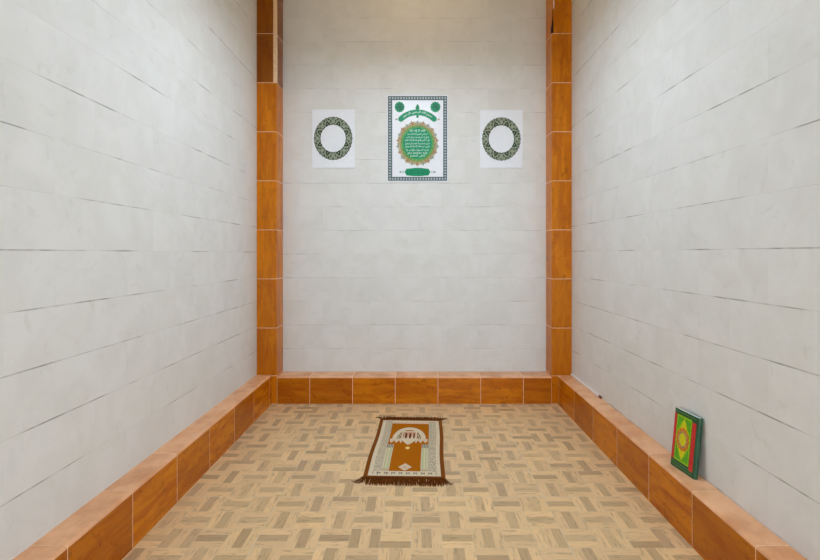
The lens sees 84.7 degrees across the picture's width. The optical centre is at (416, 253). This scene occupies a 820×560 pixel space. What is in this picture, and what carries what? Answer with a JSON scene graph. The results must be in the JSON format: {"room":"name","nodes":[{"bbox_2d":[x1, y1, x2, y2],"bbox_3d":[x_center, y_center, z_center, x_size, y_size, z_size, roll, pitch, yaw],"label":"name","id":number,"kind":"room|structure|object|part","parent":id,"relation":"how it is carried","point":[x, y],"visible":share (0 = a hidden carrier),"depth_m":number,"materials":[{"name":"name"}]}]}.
{"room":"muslim prayer room","nodes":[
{"label":"muslim prayer room","id":0,"kind":"room"},
{"bbox_2d":[0,0,256,559],"bbox_3d":[-1.547,-0.725,1.799,0.120,4.250,5.398,0,0,0],"label":"wall","id":1,"kind":"structure","parent":0,"point":[128,128],"depth_m":2.22,"materials":[{"name":"tile"}]},
{"bbox_2d":[12,375,271,559],"bbox_3d":[-1.417,1.263,1.702,0.140,0.274,4.964,0,0,0],"label":"baseboard","id":2,"kind":"structure","parent":1,"relation":"attached to","point":[111,524],"depth_m":2.31,"materials":[{"name":"orange tile"}]},
{"bbox_2d":[257,0,282,403],"bbox_3d":[-1.393,-0.725,4.282,0.188,4.250,0.192,0,0,0],"label":"trim","id":3,"kind":"structure","parent":1,"relation":"attached to","point":[269,12],"depth_m":4.19,"materials":[{"name":"orange tile"}]},
{"bbox_2d":[122,404,703,559],"bbox_3d":[-0.021,1.450,0.549,3.172,0.100,7.898,0,0,0],"label":"floor","id":4,"kind":"structure","parent":0,"point":[529,483],"depth_m":2.55,"materials":[{"name":"wood"}]},
{"bbox_2d":[351,416,452,486],"bbox_3d":[-0.065,1.395,3.280,0.633,0.010,1.159,0,0,2],"label":"rug","id":5,"kind":"object","parent":4,"relation":"on","point":[404,449],"visible":1,"depth_m":3.12,"materials":[{"name":"fabric"}]},
{"bbox_2d":[283,0,545,371],"bbox_3d":[-0.021,-0.725,4.438,2.932,4.250,0.120,0,0,0],"label":"wall","id":6,"kind":"structure","parent":0,"point":[379,274],"depth_m":4.38,"materials":[{"name":"tile"}]},
{"bbox_2d":[312,109,354,167],"bbox_3d":[-0.806,-1.116,4.373,0.415,0.568,0.009,0,0,0],"label":"oval panel","id":7,"kind":"object","parent":6,"relation":"attached to","point":[333,130],"visible":1,"depth_m":4.37,"materials":[{"name":"white paper"}]},
{"bbox_2d":[277,371,551,403],"bbox_3d":[-0.020,1.274,4.284,2.556,0.252,0.188,0,0,0],"label":"baseboard","id":8,"kind":"structure","parent":6,"relation":"attached to","point":[293,387],"depth_m":4.19,"materials":[{"name":"orange tile"}]},
{"bbox_2d":[387,95,447,181],"bbox_3d":[0.010,-1.117,4.372,0.593,0.843,0.010,0,0,0],"label":"calligraphy panel","id":9,"kind":"object","parent":6,"relation":"attached to","point":[417,125],"visible":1,"depth_m":4.37,"materials":[{"name":"green paper"}]},
{"bbox_2d":[480,110,522,167],"bbox_3d":[0.824,-1.113,4.373,0.416,0.562,0.009,0,0,0],"label":"oval panel","id":10,"kind":"object","parent":6,"relation":"attached to","point":[501,131],"visible":1,"depth_m":4.37,"materials":[{"name":"white paper"}]},
{"bbox_2d":[572,0,819,559],"bbox_3d":[1.505,-0.725,1.799,0.120,4.250,5.398,0,0,0],"label":"wall","id":11,"kind":"structure","parent":0,"point":[696,123],"depth_m":2.21,"materials":[{"name":"tile"}]},
{"bbox_2d":[546,0,571,403],"bbox_3d":[1.351,-0.725,4.281,0.188,4.250,0.194,0,0,0],"label":"trim","id":12,"kind":"structure","parent":11,"relation":"attached to","point":[558,12],"depth_m":4.19,"materials":[{"name":"orange tile"}]},
{"bbox_2d":[570,373,601,398],"bbox_3d":[1.437,1.122,3.842,0.016,0.020,0.684,0,0,0],"label":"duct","id":13,"kind":"object","parent":11,"relation":"attached to","point":[571,374],"visible":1,"depth_m":3.79,"materials":[{"name":"white plastic"}]},
{"bbox_2d":[558,375,806,559],"bbox_3d":[1.380,1.266,1.702,0.130,0.268,4.964,0,0,0],"label":"baseboard","id":14,"kind":"structure","parent":11,"relation":"attached to","point":[715,526],"depth_m":2.31,"materials":[{"name":"orange tile"}]},
{"bbox_2d":[671,407,702,479],"bbox_3d":[1.404,0.981,2.338,0.057,0.306,0.173,0,0,-7],"label":"book","id":15,"kind":"object","parent":14,"relation":"on","point":[687,433],"visible":1,"depth_m":2.32,"materials":[{"name":"green paper"}]},
{"bbox_3d":[1.390,0.972,2.349,0.002,0.237,0.105,6,-1,-7],"label":"panel","id":16,"kind":"part","parent":15,"relation":"part of","materials":[{"name":"green paper"}]}
]}

